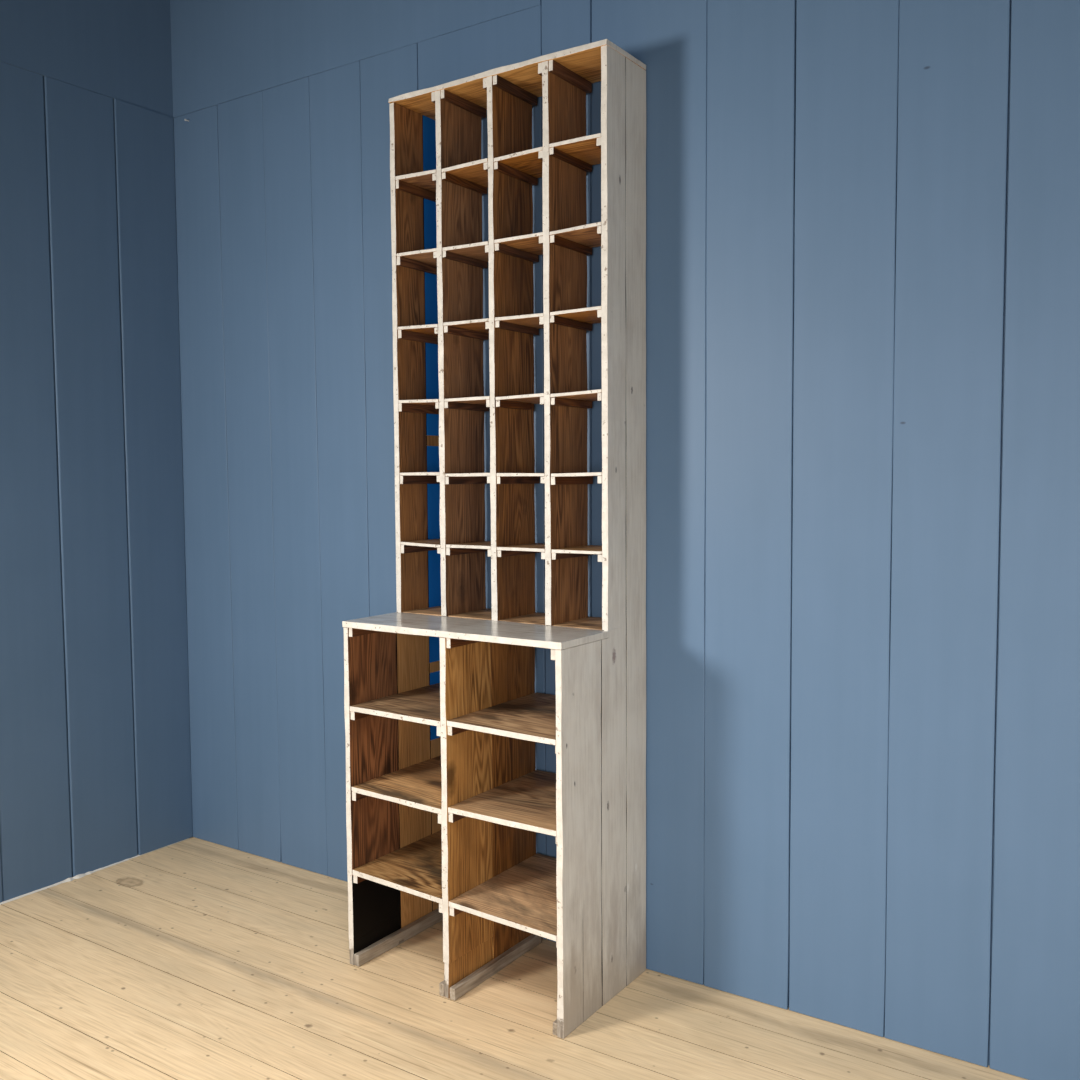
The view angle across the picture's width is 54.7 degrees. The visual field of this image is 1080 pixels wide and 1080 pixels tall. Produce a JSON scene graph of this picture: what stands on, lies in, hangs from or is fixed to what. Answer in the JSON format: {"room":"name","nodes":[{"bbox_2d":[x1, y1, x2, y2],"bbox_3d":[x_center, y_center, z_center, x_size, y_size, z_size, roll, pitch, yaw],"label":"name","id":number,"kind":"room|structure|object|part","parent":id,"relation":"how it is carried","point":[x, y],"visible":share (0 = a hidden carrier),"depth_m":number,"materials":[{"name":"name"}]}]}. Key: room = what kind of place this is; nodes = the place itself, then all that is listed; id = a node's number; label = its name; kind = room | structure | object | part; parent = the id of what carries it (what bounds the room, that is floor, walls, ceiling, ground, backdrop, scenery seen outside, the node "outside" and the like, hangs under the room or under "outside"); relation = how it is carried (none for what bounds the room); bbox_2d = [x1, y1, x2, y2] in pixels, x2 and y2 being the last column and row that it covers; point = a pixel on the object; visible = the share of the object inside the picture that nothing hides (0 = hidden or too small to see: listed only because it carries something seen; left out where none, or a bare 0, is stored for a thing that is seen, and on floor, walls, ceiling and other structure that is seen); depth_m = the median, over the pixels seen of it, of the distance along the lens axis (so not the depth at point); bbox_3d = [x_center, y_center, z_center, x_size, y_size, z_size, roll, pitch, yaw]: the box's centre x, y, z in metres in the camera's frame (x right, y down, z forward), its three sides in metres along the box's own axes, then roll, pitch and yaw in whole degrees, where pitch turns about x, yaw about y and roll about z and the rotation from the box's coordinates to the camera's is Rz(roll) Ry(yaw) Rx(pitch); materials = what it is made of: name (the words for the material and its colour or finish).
{"room":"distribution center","nodes":[
{"label":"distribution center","id":0,"kind":"room"},
{"bbox_2d":[0,0,192,902],"bbox_3d":[-2.831,-0.763,2.115,0.128,4.200,5.121,2,4,34],"label":"wall","id":1,"kind":"structure","parent":0,"point":[95,755],"depth_m":3.79,"materials":[{"name":"blue paint"}]},
{"bbox_2d":[0,838,188,904],"bbox_3d":[-1.718,1.229,3.754,0.019,0.009,1.100,2,4,34],"label":"trim","id":2,"kind":"structure","parent":1,"relation":"attached to","point":[89,872],"depth_m":3.80,"materials":[{"name":"white paint"}]},
{"bbox_2d":[0,837,1027,1079],"bbox_3d":[0.211,1.480,-0.052,7.720,0.050,5.558,2,4,34],"label":"floor","id":3,"kind":"structure","parent":0,"point":[193,958],"depth_m":2.85,"materials":[{"name":"brown wood"}]},
{"bbox_2d":[342,39,645,1038],"bbox_3d":[-0.138,-0.029,3.014,0.762,2.594,0.455,2,4,34],"label":"tall cabinet","id":4,"kind":"object","parent":3,"relation":"on","point":[447,802],"visible":1,"depth_m":3.00,"materials":[{"name":"brown wood"}]},
{"bbox_3d":[-0.445,-0.032,3.221,0.021,2.576,0.452,2,4,34],"label":"panel","id":5,"kind":"part","parent":4,"relation":"part of","materials":[{"name":"brown wood"}]},
{"bbox_2d":[350,683,440,726],"bbox_3d":[-0.294,0.488,3.148,0.342,0.018,0.438,2,4,34],"label":"shelf","id":6,"kind":"object","parent":4,"relation":"attached to","point":[414,702],"depth_m":3.08,"materials":[{"name":"brown wood"}]},
{"bbox_2d":[351,755,441,813],"bbox_3d":[-0.292,0.731,3.163,0.342,0.023,0.437,2,4,34],"label":"shelf","id":7,"kind":"object","parent":4,"relation":"attached to","point":[416,782],"depth_m":3.10,"materials":[{"name":"brown wood"}]},
{"bbox_2d":[352,830,442,903],"bbox_3d":[-0.291,0.982,3.178,0.342,0.027,0.439,2,4,34],"label":"shelf","id":8,"kind":"object","parent":4,"relation":"attached to","point":[413,865],"depth_m":3.11,"materials":[{"name":"brown wood"}]},
{"bbox_3d":[-0.425,1.237,3.280,0.022,0.037,0.430,2,4,34],"label":"floor rail","id":9,"kind":"part","parent":4,"relation":"part of","materials":[{"name":"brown wood"}]},
{"bbox_2d":[395,169,435,191],"bbox_3d":[-0.314,-1.095,3.200,0.158,0.015,0.208,2,4,34],"label":"shelf","id":10,"kind":"object","parent":4,"relation":"attached to","point":[419,181],"depth_m":3.16,"materials":[{"name":"brown wood"}]},
{"bbox_2d":[396,248,436,265],"bbox_3d":[-0.313,-0.867,3.214,0.158,0.013,0.208,2,4,34],"label":"shelf","id":11,"kind":"object","parent":4,"relation":"attached to","point":[426,257],"depth_m":3.18,"materials":[{"name":"brown wood"}]},
{"bbox_2d":[398,324,437,335],"bbox_3d":[-0.312,-0.646,3.228,0.158,0.014,0.207,2,4,34],"label":"shelf","id":12,"kind":"object","parent":4,"relation":"attached to","point":[403,329],"depth_m":3.19,"materials":[{"name":"brown wood"}]},
{"bbox_2d":[399,399,438,405],"bbox_3d":[-0.310,-0.425,3.241,0.158,0.014,0.208,2,4,34],"label":"shelf","id":13,"kind":"object","parent":4,"relation":"attached to","point":[402,402],"depth_m":3.19,"materials":[{"name":"white wood"}]},
{"bbox_2d":[400,472,439,475],"bbox_3d":[-0.309,-0.206,3.255,0.158,0.011,0.206,2,4,34],"label":"shelf","id":14,"kind":"object","parent":4,"relation":"attached to","point":[401,473],"depth_m":3.18,"materials":[{"name":"white wood"}]},
{"bbox_2d":[400,538,440,547],"bbox_3d":[-0.308,0.009,3.268,0.158,0.014,0.208,2,4,34],"label":"shelf","id":15,"kind":"object","parent":4,"relation":"attached to","point":[404,542],"depth_m":3.23,"materials":[{"name":"white wood"}]},
{"bbox_3d":[-0.156,1.246,3.099,0.017,0.037,0.430,2,4,34],"label":"floor rail","id":16,"kind":"part","parent":4,"relation":"part of","materials":[{"name":"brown wood"}]},
{"bbox_2d":[441,158,487,187],"bbox_3d":[-0.162,-1.086,3.098,0.168,0.014,0.207,2,4,34],"label":"shelf","id":17,"kind":"object","parent":4,"relation":"attached to","point":[474,174],"depth_m":3.07,"materials":[{"name":"brown wood"}]},
{"bbox_2d":[442,241,488,261],"bbox_3d":[-0.160,-0.857,3.112,0.168,0.013,0.208,2,4,34],"label":"shelf","id":18,"kind":"object","parent":4,"relation":"attached to","point":[474,252],"depth_m":3.08,"materials":[{"name":"brown wood"}]},
{"bbox_2d":[443,318,488,332],"bbox_3d":[-0.159,-0.640,3.125,0.168,0.012,0.207,2,4,34],"label":"shelf","id":19,"kind":"object","parent":4,"relation":"attached to","point":[450,325],"depth_m":3.09,"materials":[{"name":"brown wood"}]},
{"bbox_2d":[444,396,489,404],"bbox_3d":[-0.158,-0.418,3.139,0.168,0.011,0.207,2,4,34],"label":"shelf","id":20,"kind":"object","parent":4,"relation":"attached to","point":[448,400],"depth_m":3.09,"materials":[{"name":"white wood"}]},
{"bbox_2d":[445,473,489,476],"bbox_3d":[-0.156,-0.197,3.153,0.168,0.011,0.207,2,4,34],"label":"shelf","id":21,"kind":"object","parent":4,"relation":"attached to","point":[446,474],"depth_m":3.08,"materials":[{"name":"white wood"}]},
{"bbox_2d":[446,541,490,548],"bbox_3d":[-0.155,0.015,3.166,0.168,0.010,0.207,2,4,34],"label":"shelf","id":22,"kind":"object","parent":4,"relation":"attached to","point":[449,544],"depth_m":3.12,"materials":[{"name":"white wood"}]},
{"bbox_2d":[342,612,608,649],"bbox_3d":[-0.195,0.251,2.943,0.762,0.020,0.243,2,4,34],"label":"countertop","id":23,"kind":"structure","parent":4,"relation":"on","point":[503,632],"depth_m":2.88,"materials":[{"name":"white wood"}]},
{"bbox_3d":[-0.124,1.248,3.077,0.021,0.035,0.432,2,4,34],"label":"floor rail","id":24,"kind":"part","parent":4,"relation":"part of","materials":[{"name":"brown wood"}]},
{"bbox_2d":[447,692,555,744],"bbox_3d":[0.014,0.497,2.941,0.356,0.020,0.439,2,4,34],"label":"shelf","id":25,"kind":"object","parent":4,"relation":"attached to","point":[529,716],"depth_m":2.89,"materials":[{"name":"brown wood"}]},
{"bbox_2d":[448,770,556,835],"bbox_3d":[0.016,0.736,2.956,0.356,0.016,0.438,2,4,34],"label":"shelf","id":26,"kind":"object","parent":4,"relation":"attached to","point":[522,799],"depth_m":2.91,"materials":[{"name":"brown wood"}]},
{"bbox_2d":[449,853,556,941],"bbox_3d":[0.017,1.005,2.971,0.356,0.027,0.439,2,4,34],"label":"shelf","id":27,"kind":"object","parent":4,"relation":"attached to","point":[521,894],"depth_m":2.92,"materials":[{"name":"brown wood"}]},
{"bbox_2d":[494,232,542,254],"bbox_3d":[-0.004,-0.851,3.007,0.167,0.010,0.208,2,4,34],"label":"shelf","id":28,"kind":"object","parent":4,"relation":"attached to","point":[528,244],"depth_m":2.97,"materials":[{"name":"brown wood"}]},
{"bbox_2d":[494,147,542,177],"bbox_3d":[-0.005,-1.079,2.993,0.167,0.014,0.207,2,4,34],"label":"shelf","id":29,"kind":"object","parent":4,"relation":"attached to","point":[527,163],"depth_m":2.97,"materials":[{"name":"brown wood"}]},
{"bbox_2d":[495,393,543,403],"bbox_3d":[-0.001,-0.410,3.034,0.167,0.012,0.208,2,4,34],"label":"shelf","id":30,"kind":"object","parent":4,"relation":"attached to","point":[500,398],"depth_m":3.00,"materials":[{"name":"white wood"}]},
{"bbox_2d":[495,313,543,328],"bbox_3d":[-0.002,-0.632,3.021,0.167,0.012,0.207,2,4,34],"label":"shelf","id":31,"kind":"object","parent":4,"relation":"attached to","point":[502,320],"depth_m":2.99,"materials":[{"name":"brown wood"}]},
{"bbox_2d":[496,473,544,475],"bbox_3d":[0.001,-0.191,3.048,0.167,0.011,0.207,2,4,34],"label":"shelf","id":32,"kind":"object","parent":4,"relation":"attached to","point":[497,474],"depth_m":2.96,"materials":[{"name":"white wood"}]},
{"bbox_2d":[497,543,544,551],"bbox_3d":[0.002,0.021,3.060,0.167,0.010,0.207,2,4,34],"label":"shelf","id":33,"kind":"object","parent":4,"relation":"attached to","point":[501,547],"depth_m":3.02,"materials":[{"name":"white wood"}]},
{"bbox_3d":[0.159,1.258,2.889,0.017,0.035,0.429,2,4,34],"label":"floor rail","id":34,"kind":"part","parent":4,"relation":"part of","materials":[{"name":"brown wood"}]},
{"bbox_2d":[549,222,600,247],"bbox_3d":[0.151,-0.846,2.903,0.164,0.014,0.208,2,4,34],"label":"shelf","id":35,"kind":"object","parent":4,"relation":"attached to","point":[588,235],"depth_m":2.88,"materials":[{"name":"brown wood"}]},
{"bbox_2d":[549,133,600,164],"bbox_3d":[0.150,-1.078,2.889,0.164,0.012,0.207,2,4,34],"label":"shelf","id":36,"kind":"object","parent":4,"relation":"attached to","point":[584,150],"depth_m":2.87,"materials":[{"name":"brown wood"}]},
{"bbox_2d":[550,306,600,323],"bbox_3d":[0.153,-0.627,2.917,0.164,0.012,0.207,2,4,34],"label":"shelf","id":37,"kind":"object","parent":4,"relation":"attached to","point":[589,315],"depth_m":2.89,"materials":[{"name":"brown wood"}]},
{"bbox_2d":[550,389,601,400],"bbox_3d":[0.154,-0.405,2.930,0.164,0.015,0.208,2,4,34],"label":"shelf","id":38,"kind":"object","parent":4,"relation":"attached to","point":[555,394],"depth_m":2.89,"materials":[{"name":"white wood"}]},
{"bbox_2d":[551,545,601,553],"bbox_3d":[0.157,0.028,2.957,0.164,0.011,0.206,2,4,34],"label":"shelf","id":39,"kind":"object","parent":4,"relation":"attached to","point":[555,549],"depth_m":2.91,"materials":[{"name":"white wood"}]},
{"bbox_2d":[551,472,601,476],"bbox_3d":[0.156,-0.185,2.944,0.164,0.012,0.207,2,4,34],"label":"shelf","id":40,"kind":"object","parent":4,"relation":"attached to","point":[553,474],"depth_m":2.88,"materials":[{"name":"white wood"}]},
{"bbox_3d":[0.170,-0.010,2.809,0.021,2.576,0.453,2,4,34],"label":"panel","id":41,"kind":"part","parent":4,"relation":"part of","materials":[{"name":"white wood"}]},
{"bbox_2d":[170,0,1079,1079],"bbox_3d":[1.714,-0.788,2.070,7.721,4.200,0.122,2,4,34],"label":"wall","id":42,"kind":"structure","parent":0,"point":[863,216],"depth_m":2.79,"materials":[{"name":"blue paint"}]}
]}

